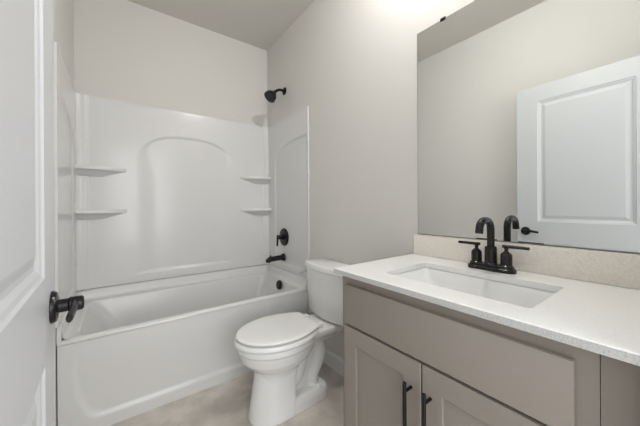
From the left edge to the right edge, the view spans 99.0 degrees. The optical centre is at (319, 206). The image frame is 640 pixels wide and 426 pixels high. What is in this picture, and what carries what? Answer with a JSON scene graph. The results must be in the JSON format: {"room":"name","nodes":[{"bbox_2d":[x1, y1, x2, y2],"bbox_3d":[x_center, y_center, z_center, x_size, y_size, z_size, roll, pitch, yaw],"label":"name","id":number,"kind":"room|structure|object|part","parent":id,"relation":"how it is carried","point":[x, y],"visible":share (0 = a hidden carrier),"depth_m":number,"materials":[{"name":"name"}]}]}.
{"room":"bathroom","nodes":[
{"label":"bathroom","id":0,"kind":"room"},
{"bbox_2d":[53,0,73,425],"bbox_3d":[-1.018,-0.221,0.860,0.100,2.851,2.740,0,0,-36],"label":"wall","id":1,"kind":"structure","parent":0,"point":[63,10],"depth_m":1.62,"materials":[{"name":"white paint"}]},
{"bbox_2d":[74,0,266,342],"bbox_3d":[-1.201,-0.219,2.487,1.732,2.851,0.100,0,0,-36],"label":"wall","id":2,"kind":"structure","parent":0,"point":[125,51],"depth_m":2.34,"materials":[{"name":"white paint"}]},
{"bbox_2d":[53,41,309,327],"bbox_3d":[-0.938,-0.108,2.130,1.530,1.426,0.786,0,0,-36],"label":"shower surround","id":3,"kind":"object","parent":2,"relation":"attached to","point":[142,193],"visible":0.98,"depth_m":2.31,"materials":[{"name":"white plastic"}]},
{"bbox_3d":[-1.546,-0.105,1.676,0.012,1.426,0.775,0,0,-36],"label":"panel","id":4,"kind":"part","parent":3,"relation":"part of","materials":[{"name":"white plastic"}]},
{"bbox_2d":[75,164,125,176],"bbox_3d":[-1.623,-0.259,2.041,0.300,0.075,0.097,0,0,-36],"label":"corner shelf","id":5,"kind":"object","parent":3,"relation":"attached to","point":[81,170],"depth_m":2.03,"materials":[{"name":"white plastic"}]},
{"bbox_2d":[75,209,126,219],"bbox_3d":[-1.621,0.061,2.041,0.300,0.075,0.097,0,0,-36],"label":"corner shelf","id":6,"kind":"object","parent":3,"relation":"attached to","point":[80,214],"depth_m":2.03,"materials":[{"name":"white plastic"}]},
{"bbox_3d":[-1.153,-0.107,2.422,1.528,1.426,0.060,0,0,-36],"label":"panel","id":7,"kind":"part","parent":3,"relation":"part of","materials":[{"name":"white plastic"}]},
{"bbox_2d":[240,176,270,183],"bbox_3d":[-0.649,-0.265,2.756,0.300,0.075,0.097,0,0,-36],"label":"corner shelf","id":8,"kind":"object","parent":3,"relation":"attached to","point":[243,179],"depth_m":2.75,"materials":[{"name":"white plastic"}]},
{"bbox_2d":[241,208,270,214],"bbox_3d":[-0.648,0.055,2.756,0.300,0.075,0.097,0,0,-36],"label":"corner shelf","id":9,"kind":"object","parent":3,"relation":"attached to","point":[244,211],"depth_m":2.75,"materials":[{"name":"white plastic"}]},
{"bbox_2d":[266,253,285,262],"bbox_3d":[-0.419,0.485,2.544,0.184,0.072,0.072,0,0,-36],"label":"tub spout","id":10,"kind":"object","parent":3,"relation":"attached to","point":[282,257],"visible":1,"depth_m":2.53,"materials":[{"name":"black metal"}]},
{"bbox_3d":[-0.424,0.490,2.541,0.172,0.061,0.050,0,0,-36],"label":"spout","id":11,"kind":"part","parent":10,"relation":"part of","materials":[{"name":"black metal"}]},
{"bbox_2d":[276,228,288,245],"bbox_3d":[-0.373,0.293,2.579,0.084,0.168,0.168,0,0,-36],"label":"shower valve","id":12,"kind":"object","parent":3,"relation":"attached to","point":[284,237],"visible":1,"depth_m":2.57,"materials":[{"name":"black metal"}]},
{"bbox_3d":[-0.323,-0.112,2.575,0.012,1.426,0.775,0,0,-36],"label":"panel","id":13,"kind":"part","parent":3,"relation":"part of","materials":[{"name":"white plastic"}]},
{"bbox_2d":[127,0,313,50],"bbox_3d":[-0.399,-1.675,1.383,1.732,0.050,2.840,0,0,-36],"label":"ceiling","id":14,"kind":"structure","parent":0,"point":[257,23],"depth_m":2.35,"materials":[{"name":"white paint"}]},
{"bbox_2d":[110,362,343,425],"bbox_3d":[-0.127,1.225,1.037,1.732,0.050,3.700,0,0,-36],"label":"floor","id":15,"kind":"structure","parent":0,"point":[227,403],"depth_m":1.62,"materials":[{"name":"beige tile"}]},
{"bbox_2d":[57,264,307,425],"bbox_3d":[-0.937,0.906,2.137,1.532,0.597,0.764,0,0,-36],"label":"bathtub","id":16,"kind":"object","parent":15,"relation":"on","point":[148,345],"visible":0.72,"depth_m":1.76,"materials":[{"name":"white plastic"}]},
{"bbox_2d":[234,258,348,425],"bbox_3d":[-0.153,0.798,1.702,0.758,0.804,0.458,0,0,-36],"label":"toilet","id":17,"kind":"object","parent":15,"relation":"on","point":[285,352],"visible":0.98,"depth_m":1.57,"materials":[{"name":"white ceramic"}]},
{"bbox_3d":[-0.262,0.750,1.616,0.480,0.024,0.394,0,0,-36],"label":"seat","id":18,"kind":"part","parent":17,"relation":"part of","materials":[{"name":"white plastic"}]},
{"bbox_3d":[-0.258,0.721,1.619,0.470,0.019,0.380,0,0,-36],"label":"lid","id":19,"kind":"part","parent":17,"relation":"part of","materials":[{"name":"white plastic"}]},
{"bbox_3d":[-0.150,0.979,1.698,0.724,0.442,0.378,0,0,-36],"label":"bowl","id":20,"kind":"part","parent":17,"relation":"part of","materials":[{"name":"white ceramic"}]},
{"bbox_3d":[0.072,0.595,1.863,0.191,0.322,0.428,0,0,-36],"label":"tank","id":21,"kind":"part","parent":17,"relation":"part of","materials":[{"name":"white ceramic"}]},
{"bbox_3d":[0.070,0.414,1.862,0.206,0.038,0.448,0,0,-36],"label":"tank lid","id":22,"kind":"part","parent":17,"relation":"part of","materials":[{"name":"white ceramic"}]},
{"bbox_2d":[343,276,600,425],"bbox_3d":[0.507,0.736,0.976,0.574,0.921,0.762,0,0,-36],"label":"vanity cabinet","id":23,"kind":"object","parent":15,"relation":"on","point":[408,360],"visible":0.87,"depth_m":0.76,"materials":[{"name":"beige paint"}]},
{"bbox_3d":[0.212,0.772,0.978,0.020,0.582,0.348,0,0,-36],"label":"door","id":24,"kind":"part","parent":23,"relation":"part of","materials":[{"name":"beige paint"}]},
{"bbox_3d":[0.270,0.633,0.846,0.040,0.188,0.012,0,0,-36],"label":"handle","id":25,"kind":"part","parent":23,"relation":"part of","materials":[{"name":"black metal"}]},
{"bbox_3d":[0.309,0.633,0.793,0.040,0.188,0.012,0,0,-36],"label":"handle","id":26,"kind":"part","parent":23,"relation":"part of","materials":[{"name":"black metal"}]},
{"bbox_3d":[0.419,0.770,0.695,0.020,0.582,0.343,0,0,-36],"label":"door","id":27,"kind":"part","parent":23,"relation":"part of","materials":[{"name":"beige paint"}]},
{"bbox_2d":[334,254,639,365],"bbox_3d":[0.527,0.263,0.962,0.555,0.021,0.836,0,0,-36],"label":"countertop","id":28,"kind":"structure","parent":23,"relation":"on","point":[603,319],"depth_m":0.71,"materials":[{"name":"white stone"}]},
{"bbox_2d":[394,267,556,307],"bbox_3d":[0.499,0.344,0.953,0.335,0.137,0.518,0,0,-36],"label":"sink","id":29,"kind":"object","parent":28,"relation":"in","point":[528,297],"visible":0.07,"depth_m":1.03,"materials":[{"name":"white ceramic"}]},
{"bbox_2d":[458,217,529,273],"bbox_3d":[0.641,0.146,1.056,0.142,0.211,0.254,0,0,-36],"label":"faucet","id":30,"kind":"object","parent":28,"relation":"on","point":[490,263],"visible":1,"depth_m":1.06,"materials":[{"name":"black metal"}]},
{"bbox_3d":[0.626,0.154,1.149,0.012,0.012,0.087,0,0,-36],"label":"lever","id":31,"kind":"part","parent":30,"relation":"part of","materials":[{"name":"brown metal"}]},
{"bbox_3d":[0.644,0.194,1.125,0.047,0.076,0.047,0,0,-36],"label":"handle","id":32,"kind":"part","parent":30,"relation":"part of","materials":[{"name":"brown metal"}]},
{"bbox_3d":[0.640,0.137,1.056,0.139,0.191,0.052,0,0,-36],"label":"spout","id":33,"kind":"part","parent":30,"relation":"part of","materials":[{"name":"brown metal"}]},
{"bbox_3d":[0.676,0.239,1.081,0.058,0.024,0.172,0,0,-36],"label":"plate","id":34,"kind":"part","parent":30,"relation":"part of","materials":[{"name":"brown metal"}]},
{"bbox_3d":[0.707,0.194,1.038,0.047,0.076,0.047,0,0,-36],"label":"handle","id":35,"kind":"part","parent":30,"relation":"part of","materials":[{"name":"brown metal"}]},
{"bbox_3d":[0.725,0.153,1.014,0.012,0.012,0.087,0,0,-36],"label":"lever","id":36,"kind":"part","parent":30,"relation":"part of","materials":[{"name":"brown metal"}]},
{"bbox_2d":[601,355,639,425],"bbox_3d":[0.603,0.735,0.534,0.085,0.921,0.061,0,0,-36],"label":"filler panel","id":37,"kind":"object","parent":15,"relation":"on","point":[620,380],"visible":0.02,"depth_m":0.51,"materials":[{"name":"beige paint"}]},
{"bbox_2d":[267,0,639,358],"bbox_3d":[0.297,-0.228,1.826,0.100,2.851,2.740,0,0,-36],"label":"wall","id":38,"kind":"structure","parent":0,"point":[353,63],"depth_m":1.81,"materials":[{"name":"white paint"}]},
{"bbox_2d":[264,87,285,102],"bbox_3d":[-0.417,-1.042,2.536,0.202,0.170,0.114,0,0,-36],"label":"showerhead","id":39,"kind":"object","parent":38,"relation":"attached to","point":[270,95],"visible":1,"depth_m":2.50,"materials":[{"name":"black metal"}]},
{"bbox_2d":[323,348,342,376],"bbox_3d":[0.215,1.141,1.853,0.014,0.114,0.990,0,0,-36],"label":"baseboard","id":40,"kind":"structure","parent":38,"relation":"attached to","point":[332,360],"depth_m":2.00,"materials":[{"name":"white paint"}]},
{"bbox_2d":[414,234,639,289],"bbox_3d":[0.746,0.199,1.116,0.020,0.104,0.824,0,0,-36],"label":"backsplash","id":41,"kind":"structure","parent":38,"relation":"attached to","point":[602,267],"depth_m":0.97,"materials":[{"name":"beige stone"}]},
{"bbox_2d":[417,0,639,252],"bbox_3d":[0.744,-0.384,1.124,0.009,1.056,0.778,0,0,-36],"label":"wall mirror","id":42,"kind":"object","parent":38,"relation":"attached to","point":[528,111],"visible":1,"depth_m":1.03,"materials":[{"name":"grey mirror"}]},
{"bbox_3d":[0.415,-0.229,0.288,1.532,2.851,0.120,0,0,-36],"label":"wall","id":43,"kind":"structure","parent":0,"visible":0},
{"bbox_2d":[0,0,84,425],"bbox_3d":[-0.366,0.130,0.295,0.143,2.118,0.797,0,0,-39],"label":"door","id":44,"kind":"structure","parent":43,"relation":"in","point":[30,304],"depth_m":0.41,"materials":[{"name":"grey paint"}]},
{"bbox_3d":[-0.543,0.212,0.590,0.053,0.066,0.066,0,0,-39],"label":"handle","id":45,"kind":"part","parent":44,"relation":"part of","materials":[{"name":"black metal"}]},
{"bbox_3d":[-0.506,0.212,0.559,0.015,0.024,0.095,0,0,-38],"label":"lever","id":46,"kind":"part","parent":44,"relation":"part of","materials":[{"name":"black metal"}]}
]}

